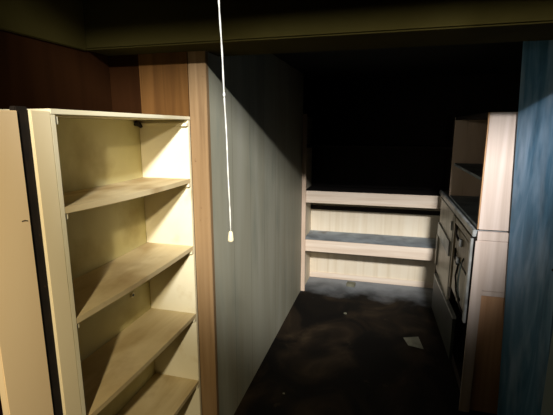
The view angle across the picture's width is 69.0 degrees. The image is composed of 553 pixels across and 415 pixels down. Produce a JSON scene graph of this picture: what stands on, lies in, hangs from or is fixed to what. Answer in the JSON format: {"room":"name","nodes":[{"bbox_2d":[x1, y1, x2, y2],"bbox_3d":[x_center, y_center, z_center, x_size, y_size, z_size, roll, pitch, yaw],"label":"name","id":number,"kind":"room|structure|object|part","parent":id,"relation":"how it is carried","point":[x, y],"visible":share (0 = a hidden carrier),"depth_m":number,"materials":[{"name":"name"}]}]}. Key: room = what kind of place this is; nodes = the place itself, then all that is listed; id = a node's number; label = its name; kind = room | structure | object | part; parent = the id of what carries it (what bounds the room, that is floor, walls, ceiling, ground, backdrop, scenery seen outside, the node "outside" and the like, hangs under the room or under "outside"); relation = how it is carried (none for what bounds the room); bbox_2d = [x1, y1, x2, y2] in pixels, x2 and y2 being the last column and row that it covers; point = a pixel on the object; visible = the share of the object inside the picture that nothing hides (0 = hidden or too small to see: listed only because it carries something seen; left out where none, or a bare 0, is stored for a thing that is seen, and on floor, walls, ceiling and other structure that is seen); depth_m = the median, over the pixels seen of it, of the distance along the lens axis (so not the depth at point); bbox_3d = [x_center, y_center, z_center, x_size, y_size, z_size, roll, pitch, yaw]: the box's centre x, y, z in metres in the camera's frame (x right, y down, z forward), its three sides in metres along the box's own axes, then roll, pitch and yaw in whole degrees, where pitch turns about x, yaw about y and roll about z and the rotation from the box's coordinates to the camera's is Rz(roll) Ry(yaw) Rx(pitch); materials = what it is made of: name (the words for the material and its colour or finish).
{"room":"storage room","nodes":[
{"label":"storage room","id":0,"kind":"room"},
{"bbox_2d":[0,29,111,414],"bbox_3d":[-1.244,0.000,-0.001,0.080,3.000,3.745,3,12,15],"label":"wall","id":1,"kind":"structure","parent":0,"point":[35,73],"depth_m":1.42,"materials":[{"name":"brown wood"}]},
{"bbox_2d":[0,0,86,50],"bbox_3d":[-1.218,-0.865,-0.252,0.010,1.205,3.608,3,12,15],"label":"trim","id":2,"kind":"structure","parent":1,"relation":"attached to","point":[61,22],"depth_m":1.39,"materials":[{"name":"brown wood"}]},
{"bbox_2d":[108,52,201,408],"bbox_3d":[-0.572,0.171,1.841,0.446,1.950,0.028,3,12,15],"label":"wall","id":3,"kind":"structure","parent":0,"point":[164,80],"depth_m":1.68,"materials":[{"name":"orange wood"}]},
{"bbox_2d":[187,51,218,414],"bbox_3d":[-0.317,0.248,1.786,0.078,1.820,0.027,3,12,15],"label":"wooden post","id":4,"kind":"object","parent":3,"relation":"attached to","point":[198,76],"depth_m":1.74,"materials":[{"name":"brown wood"}]},
{"bbox_2d":[208,52,303,414],"bbox_3d":[-0.063,-0.001,2.708,0.084,1.950,1.945,3,12,15],"label":"wall partition","id":5,"kind":"structure","parent":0,"point":[258,274],"depth_m":2.29,"materials":[{"name":"grey wood"}]},
{"bbox_2d":[82,0,552,56],"bbox_3d":[0.532,-1.167,1.259,2.740,1.200,0.280,3,12,15],"label":"ceiling beam","id":6,"kind":"structure","parent":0,"point":[112,27],"depth_m":1.39,"materials":[{"name":"brown wood"}]},
{"bbox_2d":[234,277,487,414],"bbox_3d":[0.339,1.343,1.149,2.800,0.080,6.250,3,12,15],"label":"floor","id":7,"kind":"structure","parent":0,"point":[325,360],"depth_m":2.67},
{"bbox_2d":[0,110,53,414],"bbox_3d":[-0.595,0.551,0.982,0.023,1.538,0.116,3,12,15],"label":"door","id":8,"kind":"structure","parent":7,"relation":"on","point":[25,389],"depth_m":0.91,"materials":[{"name":"wood"}]},
{"bbox_2d":[0,106,201,414],"bbox_3d":[-0.582,0.453,1.453,0.245,1.548,0.817,3,12,15],"label":"shelf unit","id":9,"kind":"object","parent":7,"relation":"on","point":[115,197],"depth_m":1.50,"materials":[{"name":"beige paint"}]},
{"bbox_3d":[-0.581,0.532,1.054,0.018,1.548,0.033,3,12,15],"label":"sealing strip","id":10,"kind":"part","parent":9,"relation":"part of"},
{"bbox_3d":[-0.656,0.519,1.159,0.229,1.532,0.015,3,12,15],"label":"panel","id":11,"kind":"part","parent":9,"relation":"part of","materials":[{"name":"beige paint"}]},
{"bbox_3d":[-0.563,-0.306,1.345,0.230,0.013,0.726,3,12,15],"label":"panel","id":12,"kind":"part","parent":9,"relation":"part of","materials":[{"name":"beige paint"}]},
{"bbox_3d":[-0.681,0.446,1.527,0.014,1.532,0.726,3,12,15],"label":"panel","id":13,"kind":"part","parent":9,"relation":"part of","materials":[{"name":"beige paint"}]},
{"bbox_3d":[-0.563,-0.057,1.394,0.227,0.029,0.692,3,12,15],"label":"shelf","id":14,"kind":"part","parent":9,"relation":"part of","materials":[{"name":"beige paint"}]},
{"bbox_3d":[-0.563,0.239,1.452,0.227,0.025,0.692,3,12,15],"label":"shelf","id":15,"kind":"part","parent":9,"relation":"part of","materials":[{"name":"beige paint"}]},
{"bbox_3d":[-0.563,0.547,1.513,0.227,0.024,0.692,3,12,15],"label":"shelf","id":16,"kind":"part","parent":9,"relation":"part of","materials":[{"name":"beige paint"}]},
{"bbox_3d":[-0.563,0.877,1.578,0.227,0.023,0.692,3,12,15],"label":"shelf","id":17,"kind":"part","parent":9,"relation":"part of","materials":[{"name":"beige paint"}]},
{"bbox_3d":[-0.471,0.386,1.831,0.228,1.532,0.017,3,12,15],"label":"panel","id":18,"kind":"part","parent":9,"relation":"part of","materials":[{"name":"beige paint"}]},
{"bbox_2d":[346,281,355,286],"bbox_3d":[0.721,0.743,3.893,0.083,0.030,0.070,5,12,22],"label":"wooden block","id":19,"kind":"object","parent":7,"relation":"on","point":[349,284],"visible":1,"depth_m":3.87,"materials":[{"name":"wood"}]},
{"bbox_2d":[301,114,455,290],"bbox_3d":[0.874,-0.019,3.654,1.234,1.620,0.407,3,12,15],"label":"shelves","id":20,"kind":"object","parent":7,"relation":"on","point":[371,186],"visible":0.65,"depth_m":3.74,"materials":[{"name":"beige wood"}]},
{"bbox_3d":[0.247,-0.013,3.624,0.036,1.620,0.019,3,12,15],"label":"corner post","id":21,"kind":"part","parent":20,"relation":"part of","materials":[{"name":"brown wood"}]},
{"bbox_3d":[0.290,-0.044,3.828,0.016,1.600,0.374,3,12,15],"label":"panel","id":22,"kind":"part","parent":20,"relation":"part of","materials":[{"name":"brown wood"}]},
{"bbox_3d":[0.827,0.375,3.561,1.198,0.106,0.020,3,12,15],"label":"rail","id":23,"kind":"part","parent":20,"relation":"part of","materials":[{"name":"beige wood"}]},
{"bbox_3d":[0.876,0.298,3.729,1.198,0.016,0.350,3,12,15],"label":"shelf","id":24,"kind":"part","parent":20,"relation":"part of","materials":[{"name":"grey wood"}]},
{"bbox_3d":[0.920,0.712,3.978,1.198,0.056,0.011,3,12,15],"label":"skirting rail","id":25,"kind":"part","parent":20,"relation":"part of","materials":[{"name":"beige wood"}]},
{"bbox_3d":[0.876,-0.147,3.641,1.198,0.016,0.350,3,12,15],"label":"shelf","id":26,"kind":"part","parent":20,"relation":"part of","materials":[{"name":"beige wood"}]},
{"bbox_3d":[0.827,-0.070,3.473,1.198,0.106,0.020,3,12,15],"label":"rail","id":27,"kind":"part","parent":20,"relation":"part of","materials":[{"name":"beige wood"}]},
{"bbox_3d":[0.924,0.282,3.906,1.198,0.930,0.015,3,12,15],"label":"panel","id":28,"kind":"part","parent":20,"relation":"part of","materials":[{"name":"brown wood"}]},
{"bbox_3d":[0.876,-0.542,3.563,1.198,0.020,0.350,3,12,15],"label":"shelf","id":29,"kind":"part","parent":20,"relation":"part of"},
{"bbox_3d":[0.924,-0.503,3.751,1.198,0.668,0.015,3,12,15],"label":"panel","id":30,"kind":"part","parent":20,"relation":"part of","materials":[{"name":"black"}]},
{"bbox_3d":[1.465,0.018,3.515,0.018,1.600,0.374,3,12,15],"label":"panel","id":31,"kind":"part","parent":20,"relation":"part of","materials":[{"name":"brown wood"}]},
{"bbox_2d":[403,337,422,348],"bbox_3d":[0.978,0.957,2.847,0.109,0.014,0.161,0,11,-1],"label":"paper scrap","id":32,"kind":"object","parent":7,"relation":"on","point":[411,341],"visible":1,"depth_m":2.85,"materials":[{"name":"white paper"}]},
{"bbox_2d":[431,190,509,414],"bbox_3d":[1.432,0.495,2.624,0.637,1.011,1.346,3,12,15],"label":"base cabinet","id":33,"kind":"object","parent":7,"relation":"on","point":[468,305],"visible":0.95,"depth_m":2.10,"materials":[{"name":"white laminate"}]},
{"bbox_3d":[1.227,0.220,2.957,0.012,0.100,0.600,3,12,15],"label":"door rail","id":34,"kind":"part","parent":33,"relation":"part of","materials":[{"name":"beige wood"}]},
{"bbox_3d":[1.240,0.273,2.964,0.014,0.595,0.640,3,12,15],"label":"door","id":35,"kind":"part","parent":33,"relation":"part of","materials":[{"name":"beige wood"}]},
{"bbox_3d":[1.072,0.291,2.407,0.024,0.076,0.117,3,12,17],"label":"hinge arm","id":36,"kind":"part","parent":33,"relation":"part of","materials":[{"name":"metal"}]},
{"bbox_3d":[1.077,0.150,2.399,0.024,0.076,0.117,3,12,17],"label":"hinge arm","id":37,"kind":"part","parent":33,"relation":"part of","materials":[{"name":"metal"}]},
{"bbox_3d":[1.626,0.384,3.249,0.564,0.986,0.018,3,12,15],"label":"panel","id":38,"kind":"part","parent":33,"relation":"part of","materials":[{"name":"brown wood"}]},
{"bbox_3d":[1.017,0.401,2.227,0.025,0.253,0.016,3,12,15],"label":"handle","id":39,"kind":"part","parent":33,"relation":"part of","materials":[{"name":"black metal"}]},
{"bbox_3d":[1.061,0.329,2.301,0.012,0.462,0.530,3,12,15],"label":"door","id":40,"kind":"part","parent":33,"relation":"part of","materials":[{"name":"wood"}]},
{"bbox_3d":[1.050,0.120,2.263,0.010,0.037,0.458,3,12,15],"label":"door rail","id":41,"kind":"part","parent":33,"relation":"part of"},
{"bbox_2d":[443,191,509,233],"bbox_3d":[1.452,0.012,2.536,0.604,0.018,1.321,3,12,15],"label":"countertop","id":42,"kind":"structure","parent":33,"relation":"on","point":[446,192],"depth_m":2.22,"materials":[{"name":"black stone"}]},
{"bbox_2d":[449,112,517,230],"bbox_3d":[1.310,-0.250,2.337,0.402,0.560,0.995,3,12,15],"label":"wall cabinet","id":43,"kind":"object","parent":33,"relation":"on","point":[484,144],"visible":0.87,"depth_m":1.95,"materials":[{"name":"white laminate"}]},
{"bbox_3d":[1.310,0.018,2.389,0.400,0.013,0.957,3,12,15],"label":"panel","id":44,"kind":"part","parent":43,"relation":"part of","materials":[{"name":"black"}]},
{"bbox_3d":[1.439,-0.342,2.799,0.400,0.560,0.018,3,12,15],"label":"panel","id":45,"kind":"part","parent":43,"relation":"part of","materials":[{"name":"brown wood"}]},
{"bbox_2d":[454,163,482,179],"bbox_3d":[1.310,-0.207,2.345,0.370,0.016,0.957,3,12,15],"label":"shelf","id":46,"kind":"object","parent":43,"relation":"attached to","point":[474,169],"depth_m":2.53,"materials":[{"name":"beige wood"}]},
{"bbox_3d":[1.310,-0.516,2.284,0.400,0.018,0.957,3,12,15],"label":"panel","id":47,"kind":"part","parent":43,"relation":"part of","materials":[{"name":"brown wood"}]},
{"bbox_3d":[1.184,-0.158,1.873,0.396,0.560,0.016,3,12,15],"label":"panel","id":48,"kind":"part","parent":43,"relation":"part of","materials":[{"name":"white laminate"}]},
{"bbox_3d":[1.278,0.775,2.029,0.599,0.652,0.014,3,12,15],"label":"panel","id":49,"kind":"part","parent":33,"relation":"part of","materials":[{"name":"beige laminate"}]},
{"bbox_3d":[1.278,0.302,1.933,0.599,0.258,0.018,3,12,15],"label":"panel","id":50,"kind":"part","parent":33,"relation":"part of","materials":[{"name":"white laminate"}]},
{"bbox_2d":[497,40,552,414],"bbox_3d":[1.139,0.207,1.775,0.104,1.900,0.332,-1,11,-4],"label":"wall","id":51,"kind":"structure","parent":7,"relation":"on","point":[528,310],"depth_m":1.77,"materials":[{"name":"blue paint"}]},
{"bbox_2d":[540,331,552,414],"bbox_3d":[1.285,0.286,1.389,0.044,1.900,0.532,-6,13,-28],"label":"trim","id":52,"kind":"structure","parent":7,"relation":"on","point":[547,403],"depth_m":1.69,"materials":[{"name":"grey paint"}]},
{"bbox_2d":[273,41,522,79],"bbox_3d":[0.872,-0.992,2.567,2.740,0.050,2.310,3,12,15],"label":"ceiling","id":53,"kind":"structure","parent":0,"point":[504,57],"depth_m":2.77,"materials":[{"name":"black"}]},
{"bbox_2d":[303,73,520,116],"bbox_3d":[1.377,-0.209,3.760,2.300,1.950,0.080,3,12,15],"label":"wall","id":54,"kind":"structure","parent":0,"point":[443,95],"depth_m":3.60,"materials":[{"name":"black"}]},
{"bbox_3d":[0.022,-1.420,-0.704,2.740,0.060,3.610,3,12,15],"label":"ceiling","id":55,"kind":"structure","parent":0,"visible":0},
{"bbox_2d":[218,0,233,241],"bbox_3d":[-0.128,-0.788,0.830,0.046,1.777,0.016,3,12,15],"label":"pull cord","id":56,"kind":"object","parent":55,"relation":"hanging from","point":[230,235],"visible":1,"depth_m":0.94,"materials":[{"name":"white fabric"}]}
]}

